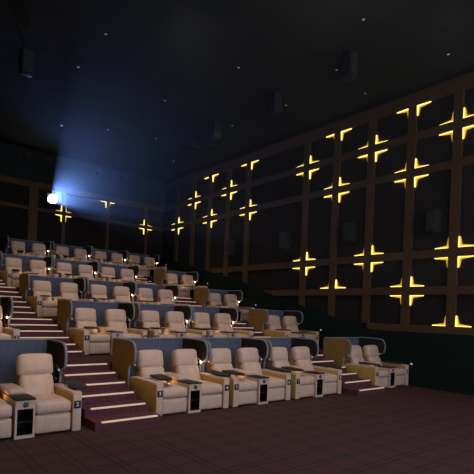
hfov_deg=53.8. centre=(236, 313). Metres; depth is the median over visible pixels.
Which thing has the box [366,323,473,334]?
trim
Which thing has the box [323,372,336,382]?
seat cushion
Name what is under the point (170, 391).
seat cushion
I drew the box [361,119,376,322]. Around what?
trim
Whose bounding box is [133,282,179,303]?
privacy screen
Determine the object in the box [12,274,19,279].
seat cushion
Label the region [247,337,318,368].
privacy screen
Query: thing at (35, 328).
staircase
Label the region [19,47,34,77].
speaker
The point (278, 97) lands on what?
grille
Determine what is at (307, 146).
trim
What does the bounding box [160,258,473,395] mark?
wall
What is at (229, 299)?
recliner
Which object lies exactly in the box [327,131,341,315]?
trim
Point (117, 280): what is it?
console
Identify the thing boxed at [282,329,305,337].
console
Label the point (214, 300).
recliner
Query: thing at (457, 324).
wall light
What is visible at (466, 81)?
trim
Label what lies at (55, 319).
floor
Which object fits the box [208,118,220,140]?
speaker
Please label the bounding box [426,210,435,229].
grille
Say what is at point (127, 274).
recliner
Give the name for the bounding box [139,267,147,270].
seat cushion
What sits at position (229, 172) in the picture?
trim
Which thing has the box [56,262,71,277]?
recliner
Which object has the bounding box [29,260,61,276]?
recliner
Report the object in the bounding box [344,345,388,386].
recliner
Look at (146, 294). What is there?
recliner
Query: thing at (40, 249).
recliner
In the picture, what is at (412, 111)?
trim
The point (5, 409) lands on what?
seat cushion
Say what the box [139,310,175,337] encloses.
recliner
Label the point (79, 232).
wall
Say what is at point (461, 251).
trim
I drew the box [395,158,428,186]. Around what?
wall light
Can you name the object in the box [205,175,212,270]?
trim
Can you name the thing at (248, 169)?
trim
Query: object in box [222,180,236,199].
wall light
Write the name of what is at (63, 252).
recliner
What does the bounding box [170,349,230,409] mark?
recliner
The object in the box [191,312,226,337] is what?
recliner
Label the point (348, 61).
speaker
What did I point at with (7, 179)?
trim
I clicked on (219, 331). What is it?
console
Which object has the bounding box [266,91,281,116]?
speaker
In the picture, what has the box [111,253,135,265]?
recliner
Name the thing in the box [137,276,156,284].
staircase
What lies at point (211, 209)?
wall light
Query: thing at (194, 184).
trim
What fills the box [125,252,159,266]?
privacy screen
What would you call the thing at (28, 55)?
grille
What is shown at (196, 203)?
wall light
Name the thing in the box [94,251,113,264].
recliner
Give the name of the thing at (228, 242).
grille
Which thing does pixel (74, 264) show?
privacy screen
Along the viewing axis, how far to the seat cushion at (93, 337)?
12.35 m
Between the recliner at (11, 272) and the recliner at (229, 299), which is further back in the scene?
the recliner at (229, 299)
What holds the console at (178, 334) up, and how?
on the floor at (91, 358)
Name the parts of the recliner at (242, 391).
backrest, armrest, arm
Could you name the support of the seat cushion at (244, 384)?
on the recliner at (242, 391)
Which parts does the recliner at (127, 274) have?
backrest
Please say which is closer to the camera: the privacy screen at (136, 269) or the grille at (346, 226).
the grille at (346, 226)
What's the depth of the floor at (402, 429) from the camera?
7.70 m
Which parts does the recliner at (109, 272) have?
backrest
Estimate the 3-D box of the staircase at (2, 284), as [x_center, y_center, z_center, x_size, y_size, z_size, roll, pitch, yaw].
[-9.775,-1.554,17.566,1.350,1.116,3.302,2,0,-40]
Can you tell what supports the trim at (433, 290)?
attached to the wall at (432, 191)
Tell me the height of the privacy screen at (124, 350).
1.457 m
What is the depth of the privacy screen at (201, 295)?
20.81 m
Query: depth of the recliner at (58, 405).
8.12 m
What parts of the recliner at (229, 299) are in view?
backrest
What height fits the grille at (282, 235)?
0.560 m
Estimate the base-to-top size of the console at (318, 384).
0.717 m
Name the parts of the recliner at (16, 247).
backrest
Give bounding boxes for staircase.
[0,277,6,286]
[0,286,36,317]
[10,318,84,356]
[62,363,160,431]
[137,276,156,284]
[176,297,202,306]
[233,323,267,336]
[311,354,385,395]
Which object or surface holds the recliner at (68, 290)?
on the floor at (55, 319)
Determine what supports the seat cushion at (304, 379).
on the recliner at (302, 385)
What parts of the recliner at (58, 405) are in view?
backrest, armrest, arm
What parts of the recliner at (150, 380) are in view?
armrest, backrest, arm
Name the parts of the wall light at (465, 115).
glow plate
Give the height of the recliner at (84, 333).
1.223 m
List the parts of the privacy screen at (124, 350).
panel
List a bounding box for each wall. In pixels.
[0,142,164,206]
[0,181,163,266]
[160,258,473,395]
[162,67,473,327]
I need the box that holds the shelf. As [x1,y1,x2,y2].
[17,415,31,422]
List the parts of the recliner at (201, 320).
backrest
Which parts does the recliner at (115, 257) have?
backrest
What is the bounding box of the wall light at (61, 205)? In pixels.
[55,205,70,220]
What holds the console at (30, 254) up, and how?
on the floor at (148, 278)
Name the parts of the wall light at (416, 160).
glow plate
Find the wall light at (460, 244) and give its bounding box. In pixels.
[434,236,473,266]
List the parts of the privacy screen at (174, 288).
panel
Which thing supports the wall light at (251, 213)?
attached to the wall at (432, 191)
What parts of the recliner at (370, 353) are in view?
backrest, armrest, arm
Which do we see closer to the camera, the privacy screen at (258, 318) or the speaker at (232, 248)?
the privacy screen at (258, 318)
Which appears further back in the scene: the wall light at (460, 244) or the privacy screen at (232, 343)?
the wall light at (460, 244)
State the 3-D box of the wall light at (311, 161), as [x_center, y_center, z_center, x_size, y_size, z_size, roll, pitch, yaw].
[2.845,-5.905,18.906,0.064,0.940,1.200,2,0,-40]
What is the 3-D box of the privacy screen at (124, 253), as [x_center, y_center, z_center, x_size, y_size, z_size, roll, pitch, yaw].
[-6.906,-2.726,24.642,1.934,1.457,1.135,2,0,-40]
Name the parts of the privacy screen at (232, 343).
panel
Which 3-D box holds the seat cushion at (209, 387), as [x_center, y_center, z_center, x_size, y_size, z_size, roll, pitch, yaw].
[-0.793,1.626,10.389,0.590,0.260,0.870,2,0,-40]
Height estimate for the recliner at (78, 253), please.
1.223 m
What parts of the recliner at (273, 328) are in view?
armrest, backrest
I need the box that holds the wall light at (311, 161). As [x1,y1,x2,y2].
[296,156,318,178]
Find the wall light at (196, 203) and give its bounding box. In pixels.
[188,191,199,208]
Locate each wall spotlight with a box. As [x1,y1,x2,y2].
[96,169,102,174]
[120,175,126,180]
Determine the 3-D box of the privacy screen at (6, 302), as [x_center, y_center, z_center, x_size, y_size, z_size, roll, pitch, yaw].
[-6.718,0.244,11.524,1.934,1.457,1.135,2,0,-40]
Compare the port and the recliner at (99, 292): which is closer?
the recliner at (99, 292)
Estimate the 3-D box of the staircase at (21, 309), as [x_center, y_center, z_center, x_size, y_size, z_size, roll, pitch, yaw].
[-7.465,-0.420,14.911,1.390,0.986,2.492,2,0,-40]
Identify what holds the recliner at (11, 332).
on the floor at (91, 358)
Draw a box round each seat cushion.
[0,333,11,338]
[0,399,11,418]
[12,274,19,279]
[31,393,70,413]
[42,300,56,307]
[89,333,109,341]
[123,333,140,337]
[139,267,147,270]
[159,333,175,337]
[163,382,186,398]
[179,287,187,291]
[186,333,200,337]
[194,380,221,394]
[213,333,226,337]
[236,333,248,336]
[239,378,256,390]
[241,309,248,314]
[261,375,284,387]
[300,374,314,384]
[306,334,314,338]
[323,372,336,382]
[378,369,388,377]
[395,368,404,375]
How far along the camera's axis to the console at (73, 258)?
22.30 m
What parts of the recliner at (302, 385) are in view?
backrest, armrest, arm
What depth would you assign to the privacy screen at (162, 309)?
15.50 m
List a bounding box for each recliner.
[0,257,21,287]
[0,306,25,338]
[0,399,11,438]
[7,241,29,255]
[16,353,87,433]
[26,280,56,316]
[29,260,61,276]
[31,243,58,258]
[55,246,74,260]
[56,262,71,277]
[59,282,96,300]
[68,308,109,354]
[74,248,99,261]
[77,265,107,280]
[89,284,108,301]
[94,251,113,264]
[100,267,116,281]
[104,309,149,337]
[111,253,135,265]
[112,286,147,303]
[120,269,148,283]
[128,255,147,276]
[129,350,186,415]
[136,288,156,303]
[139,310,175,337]
[143,257,167,269]
[157,289,191,304]
[164,273,187,297]
[164,311,207,337]
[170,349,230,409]
[180,275,208,287]
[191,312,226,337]
[206,293,227,307]
[206,348,256,406]
[213,313,253,336]
[223,294,254,321]
[235,347,290,400]
[263,315,298,336]
[266,347,314,398]
[281,316,318,343]
[289,346,341,394]
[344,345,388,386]
[362,345,408,385]
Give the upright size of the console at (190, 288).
0.717 m
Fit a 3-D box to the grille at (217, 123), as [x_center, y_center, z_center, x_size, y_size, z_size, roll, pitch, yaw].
[-0.729,-7.133,17.997,0.300,0.560,0.012,2,0,-40]
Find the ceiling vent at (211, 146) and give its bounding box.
[176,137,219,154]
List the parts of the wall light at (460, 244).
glow plate, glow plate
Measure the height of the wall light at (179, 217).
0.940 m
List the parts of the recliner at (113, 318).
backrest, armrest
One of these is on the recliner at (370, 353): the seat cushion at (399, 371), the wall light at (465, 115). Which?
the seat cushion at (399, 371)
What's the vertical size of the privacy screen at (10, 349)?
1.457 m
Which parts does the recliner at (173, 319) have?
backrest, armrest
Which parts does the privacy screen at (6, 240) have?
panel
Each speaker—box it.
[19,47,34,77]
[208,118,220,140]
[227,240,238,255]
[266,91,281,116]
[279,232,291,249]
[337,50,357,81]
[343,222,356,242]
[425,209,442,232]
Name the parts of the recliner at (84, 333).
armrest, backrest, arm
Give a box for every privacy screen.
[0,251,52,273]
[0,296,12,326]
[0,338,67,383]
[1,235,50,255]
[19,273,85,301]
[49,241,91,259]
[50,256,98,277]
[57,299,134,336]
[82,278,136,301]
[90,246,127,263]
[96,261,139,281]
[111,337,208,388]
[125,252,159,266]
[130,303,191,328]
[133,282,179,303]
[153,268,198,285]
[186,337,268,372]
[187,305,237,328]
[194,288,242,306]
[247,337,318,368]
[248,309,302,331]
[323,337,385,365]
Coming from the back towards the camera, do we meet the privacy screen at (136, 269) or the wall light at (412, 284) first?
the privacy screen at (136, 269)
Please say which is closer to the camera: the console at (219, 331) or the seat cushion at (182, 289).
the console at (219, 331)
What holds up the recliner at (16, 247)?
on the floor at (148, 278)
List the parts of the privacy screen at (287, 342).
panel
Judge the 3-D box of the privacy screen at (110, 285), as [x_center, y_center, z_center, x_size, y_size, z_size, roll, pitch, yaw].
[-4.936,-0.558,17.644,1.934,1.457,1.135,2,0,-40]
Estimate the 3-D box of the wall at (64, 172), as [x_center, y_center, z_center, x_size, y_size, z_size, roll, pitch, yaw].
[-9.414,-7.202,23.487,13.180,1.630,0.260,2,0,-40]
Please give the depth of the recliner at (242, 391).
10.83 m
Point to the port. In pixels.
(52, 198)
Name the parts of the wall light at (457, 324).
glow plate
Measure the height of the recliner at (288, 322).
1.223 m
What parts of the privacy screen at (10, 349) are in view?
panel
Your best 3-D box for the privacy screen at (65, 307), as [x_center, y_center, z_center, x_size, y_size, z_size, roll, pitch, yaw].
[-4.157,0.342,13.774,1.934,1.457,1.135,2,0,-40]
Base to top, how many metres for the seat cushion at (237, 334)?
0.260 m
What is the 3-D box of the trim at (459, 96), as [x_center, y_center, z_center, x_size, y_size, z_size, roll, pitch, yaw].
[6.625,-3.198,14.188,0.100,7.160,0.280,2,0,-40]
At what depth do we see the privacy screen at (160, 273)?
23.15 m
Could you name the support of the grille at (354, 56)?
attached to the speaker at (348, 61)
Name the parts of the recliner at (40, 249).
backrest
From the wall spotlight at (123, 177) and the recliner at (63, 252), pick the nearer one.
the recliner at (63, 252)
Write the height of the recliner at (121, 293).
1.223 m
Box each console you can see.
[0,383,35,439]
[22,271,38,275]
[25,253,38,256]
[52,297,71,317]
[69,257,82,261]
[72,276,88,279]
[97,327,122,354]
[116,279,131,281]
[141,265,154,276]
[154,302,173,304]
[160,327,186,337]
[165,372,201,412]
[179,285,194,298]
[212,328,236,336]
[225,306,241,322]
[233,368,269,404]
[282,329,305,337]
[290,365,324,396]
[364,361,395,387]
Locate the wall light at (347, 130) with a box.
[326,128,351,139]
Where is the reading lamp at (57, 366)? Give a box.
[54,364,59,379]
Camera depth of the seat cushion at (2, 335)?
10.82 m
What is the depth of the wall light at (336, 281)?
17.61 m
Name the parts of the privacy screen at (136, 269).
panel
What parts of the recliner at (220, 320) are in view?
backrest, armrest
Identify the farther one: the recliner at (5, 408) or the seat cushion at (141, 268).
the seat cushion at (141, 268)
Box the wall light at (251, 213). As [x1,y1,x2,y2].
[239,200,255,219]
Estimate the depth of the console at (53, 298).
15.65 m
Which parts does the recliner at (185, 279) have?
backrest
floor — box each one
[0,385,473,473]
[11,317,247,326]
[67,349,322,369]
[145,277,153,282]
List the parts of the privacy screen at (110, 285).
panel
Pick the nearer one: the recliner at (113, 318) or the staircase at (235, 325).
the recliner at (113, 318)
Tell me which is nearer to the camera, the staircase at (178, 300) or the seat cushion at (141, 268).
the staircase at (178, 300)
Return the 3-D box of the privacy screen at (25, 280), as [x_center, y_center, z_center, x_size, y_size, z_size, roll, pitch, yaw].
[-6.476,-0.618,16.369,1.934,1.457,1.135,2,0,-40]
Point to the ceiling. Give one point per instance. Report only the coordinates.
(187, 54)
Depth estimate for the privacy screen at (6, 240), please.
22.36 m
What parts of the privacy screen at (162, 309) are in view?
panel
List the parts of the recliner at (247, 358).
backrest, armrest, arm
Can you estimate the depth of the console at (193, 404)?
9.89 m
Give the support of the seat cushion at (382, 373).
on the recliner at (355, 363)
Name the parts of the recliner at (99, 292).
backrest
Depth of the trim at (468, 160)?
17.50 m
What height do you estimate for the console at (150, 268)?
0.717 m
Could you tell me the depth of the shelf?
7.56 m
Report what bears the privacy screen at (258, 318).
on the floor at (91, 358)
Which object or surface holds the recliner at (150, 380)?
on the floor at (402, 429)
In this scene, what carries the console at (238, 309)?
on the floor at (55, 319)
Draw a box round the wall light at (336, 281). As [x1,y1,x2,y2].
[320,280,345,288]
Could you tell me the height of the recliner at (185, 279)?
1.223 m
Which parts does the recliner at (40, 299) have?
armrest, arm, backrest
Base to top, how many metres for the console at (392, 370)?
0.717 m
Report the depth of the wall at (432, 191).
17.18 m
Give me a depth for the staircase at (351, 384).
13.56 m
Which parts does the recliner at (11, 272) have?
armrest, arm, backrest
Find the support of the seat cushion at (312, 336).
on the recliner at (288, 322)
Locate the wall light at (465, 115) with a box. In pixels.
[439,108,473,138]
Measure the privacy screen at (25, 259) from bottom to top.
1.457 m
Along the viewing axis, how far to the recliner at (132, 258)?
24.74 m
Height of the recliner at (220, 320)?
1.223 m
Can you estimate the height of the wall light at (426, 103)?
0.326 m
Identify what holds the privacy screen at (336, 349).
on the floor at (402, 429)
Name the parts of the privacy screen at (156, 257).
panel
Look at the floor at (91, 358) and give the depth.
11.31 m
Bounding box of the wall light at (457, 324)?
[432,315,471,326]
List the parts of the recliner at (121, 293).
backrest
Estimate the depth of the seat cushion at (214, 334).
14.92 m
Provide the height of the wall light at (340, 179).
0.940 m
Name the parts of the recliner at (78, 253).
backrest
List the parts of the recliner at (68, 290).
backrest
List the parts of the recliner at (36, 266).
backrest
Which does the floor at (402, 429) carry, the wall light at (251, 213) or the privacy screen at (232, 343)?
the privacy screen at (232, 343)
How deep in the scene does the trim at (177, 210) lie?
26.29 m
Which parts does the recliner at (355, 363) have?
backrest, armrest, arm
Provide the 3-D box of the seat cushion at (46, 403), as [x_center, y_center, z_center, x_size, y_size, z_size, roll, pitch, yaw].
[-3.274,1.530,8.010,0.590,0.260,0.870,2,0,-40]
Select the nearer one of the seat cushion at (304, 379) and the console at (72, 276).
the seat cushion at (304, 379)
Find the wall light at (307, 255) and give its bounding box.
[293,252,314,274]
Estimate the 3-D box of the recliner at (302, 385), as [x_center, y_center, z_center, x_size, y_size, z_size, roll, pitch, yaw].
[1.355,1.527,12.476,0.769,1.223,1.374,2,0,-40]
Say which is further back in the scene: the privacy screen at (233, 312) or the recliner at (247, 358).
the privacy screen at (233, 312)
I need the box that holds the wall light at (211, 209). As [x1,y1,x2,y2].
[203,209,216,227]
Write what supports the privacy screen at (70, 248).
on the floor at (148, 278)
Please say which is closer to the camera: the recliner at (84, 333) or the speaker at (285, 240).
the recliner at (84, 333)
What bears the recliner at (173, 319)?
on the floor at (91, 358)
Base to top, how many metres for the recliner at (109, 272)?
1.223 m
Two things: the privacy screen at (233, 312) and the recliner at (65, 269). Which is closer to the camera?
the privacy screen at (233, 312)
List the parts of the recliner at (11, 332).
backrest, armrest, arm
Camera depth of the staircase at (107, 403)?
9.05 m
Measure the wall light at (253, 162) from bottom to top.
0.326 m
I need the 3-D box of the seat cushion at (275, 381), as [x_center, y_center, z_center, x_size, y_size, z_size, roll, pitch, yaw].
[0.716,1.684,11.638,0.590,0.260,0.870,2,0,-40]
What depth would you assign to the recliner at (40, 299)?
15.04 m
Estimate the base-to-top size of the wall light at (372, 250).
0.940 m
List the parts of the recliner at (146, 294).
backrest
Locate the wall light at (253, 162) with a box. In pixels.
[242,160,258,168]
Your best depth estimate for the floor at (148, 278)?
24.09 m
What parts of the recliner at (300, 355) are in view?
backrest, armrest, arm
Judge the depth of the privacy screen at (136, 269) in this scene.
21.70 m
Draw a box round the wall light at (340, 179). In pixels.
[324,177,349,201]
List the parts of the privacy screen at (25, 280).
panel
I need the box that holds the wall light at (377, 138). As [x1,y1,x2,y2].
[358,135,387,161]
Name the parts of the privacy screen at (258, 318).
panel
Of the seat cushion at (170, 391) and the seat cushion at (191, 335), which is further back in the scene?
the seat cushion at (191, 335)
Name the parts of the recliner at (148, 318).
armrest, backrest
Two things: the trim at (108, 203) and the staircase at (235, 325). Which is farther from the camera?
the trim at (108, 203)
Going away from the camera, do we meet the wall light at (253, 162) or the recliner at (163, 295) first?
the recliner at (163, 295)
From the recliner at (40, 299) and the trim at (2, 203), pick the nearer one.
the recliner at (40, 299)
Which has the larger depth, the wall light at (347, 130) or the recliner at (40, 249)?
the recliner at (40, 249)
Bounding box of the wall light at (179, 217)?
[172,217,182,233]
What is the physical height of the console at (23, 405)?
0.717 m
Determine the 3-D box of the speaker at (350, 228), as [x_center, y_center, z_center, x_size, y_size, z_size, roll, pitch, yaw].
[4.115,-2.944,16.871,0.530,0.720,0.340,2,0,-40]
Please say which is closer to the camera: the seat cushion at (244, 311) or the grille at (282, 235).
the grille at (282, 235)
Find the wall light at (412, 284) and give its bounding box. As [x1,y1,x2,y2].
[390,277,423,304]
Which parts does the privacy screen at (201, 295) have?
panel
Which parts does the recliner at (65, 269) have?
backrest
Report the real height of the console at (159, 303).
0.717 m
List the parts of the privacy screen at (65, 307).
panel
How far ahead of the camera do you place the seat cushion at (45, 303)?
14.92 m
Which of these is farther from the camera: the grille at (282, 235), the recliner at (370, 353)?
the grille at (282, 235)
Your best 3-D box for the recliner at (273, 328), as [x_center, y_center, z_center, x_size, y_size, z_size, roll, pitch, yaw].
[1.609,0.666,17.526,0.769,1.223,1.374,2,0,-40]
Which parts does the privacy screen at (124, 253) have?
panel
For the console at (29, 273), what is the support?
on the floor
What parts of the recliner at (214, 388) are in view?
backrest, armrest, arm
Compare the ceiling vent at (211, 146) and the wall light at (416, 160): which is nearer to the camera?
the wall light at (416, 160)
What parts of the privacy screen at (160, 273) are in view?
panel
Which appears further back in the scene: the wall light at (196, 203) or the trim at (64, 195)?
the wall light at (196, 203)
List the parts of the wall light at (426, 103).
glow plate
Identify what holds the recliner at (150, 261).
on the floor at (148, 278)
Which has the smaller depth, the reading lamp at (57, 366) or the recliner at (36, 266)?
the reading lamp at (57, 366)
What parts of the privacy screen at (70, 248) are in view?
panel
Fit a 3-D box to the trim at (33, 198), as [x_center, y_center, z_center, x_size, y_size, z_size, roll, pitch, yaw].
[-10.041,-4.159,22.910,0.440,4.080,0.100,2,0,-40]
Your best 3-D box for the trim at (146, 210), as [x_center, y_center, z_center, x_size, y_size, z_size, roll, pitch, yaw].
[-5.282,-3.976,26.850,0.180,4.080,0.100,2,0,-40]
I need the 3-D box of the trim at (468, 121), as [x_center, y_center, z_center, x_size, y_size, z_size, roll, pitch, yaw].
[4.171,-5.854,17.279,0.095,0.252,26.800,2,0,-40]
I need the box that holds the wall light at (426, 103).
[397,101,430,115]
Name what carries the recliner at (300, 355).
on the floor at (402, 429)
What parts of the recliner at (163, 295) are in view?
backrest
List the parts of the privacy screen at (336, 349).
panel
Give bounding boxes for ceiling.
[0,0,473,181]
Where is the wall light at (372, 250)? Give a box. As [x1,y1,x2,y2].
[354,245,383,271]
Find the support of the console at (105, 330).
on the floor at (91, 358)
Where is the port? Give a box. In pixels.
[46,192,59,205]
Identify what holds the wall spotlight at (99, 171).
attached to the wall at (64, 172)
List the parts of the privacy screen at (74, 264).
panel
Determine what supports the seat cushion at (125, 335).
on the recliner at (113, 318)
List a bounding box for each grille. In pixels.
[23,49,34,71]
[215,121,220,136]
[227,241,230,253]
[275,93,281,111]
[279,233,284,246]
[343,223,349,239]
[351,51,357,74]
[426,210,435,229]
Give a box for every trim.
[0,175,162,212]
[0,201,162,231]
[27,187,38,240]
[60,193,66,244]
[104,202,109,249]
[143,209,147,254]
[162,155,473,231]
[163,115,473,211]
[164,71,473,191]
[174,187,179,261]
[189,181,196,266]
[202,246,473,272]
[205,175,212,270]
[223,169,231,276]
[242,162,251,282]
[262,286,473,295]
[298,142,310,305]
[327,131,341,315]
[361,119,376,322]
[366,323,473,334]
[400,105,417,324]
[445,89,464,326]
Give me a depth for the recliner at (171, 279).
22.38 m
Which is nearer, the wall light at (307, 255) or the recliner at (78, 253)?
the wall light at (307, 255)
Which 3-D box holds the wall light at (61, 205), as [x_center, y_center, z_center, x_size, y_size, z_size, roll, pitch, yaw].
[-8.865,-5.124,23.873,0.800,0.840,0.064,2,0,-40]
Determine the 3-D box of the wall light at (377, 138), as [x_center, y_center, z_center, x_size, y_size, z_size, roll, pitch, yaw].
[4.794,-5.830,16.549,0.064,0.940,1.200,2,0,-40]
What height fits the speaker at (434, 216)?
0.720 m
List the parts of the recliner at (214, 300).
backrest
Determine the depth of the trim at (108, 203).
25.32 m
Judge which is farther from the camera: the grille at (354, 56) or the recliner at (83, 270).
the recliner at (83, 270)
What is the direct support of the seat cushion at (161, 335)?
on the recliner at (148, 318)
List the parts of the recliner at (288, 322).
backrest, armrest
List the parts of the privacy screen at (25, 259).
panel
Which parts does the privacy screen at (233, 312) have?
panel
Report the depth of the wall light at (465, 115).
14.07 m
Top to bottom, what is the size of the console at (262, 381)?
0.717 m
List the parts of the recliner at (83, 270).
backrest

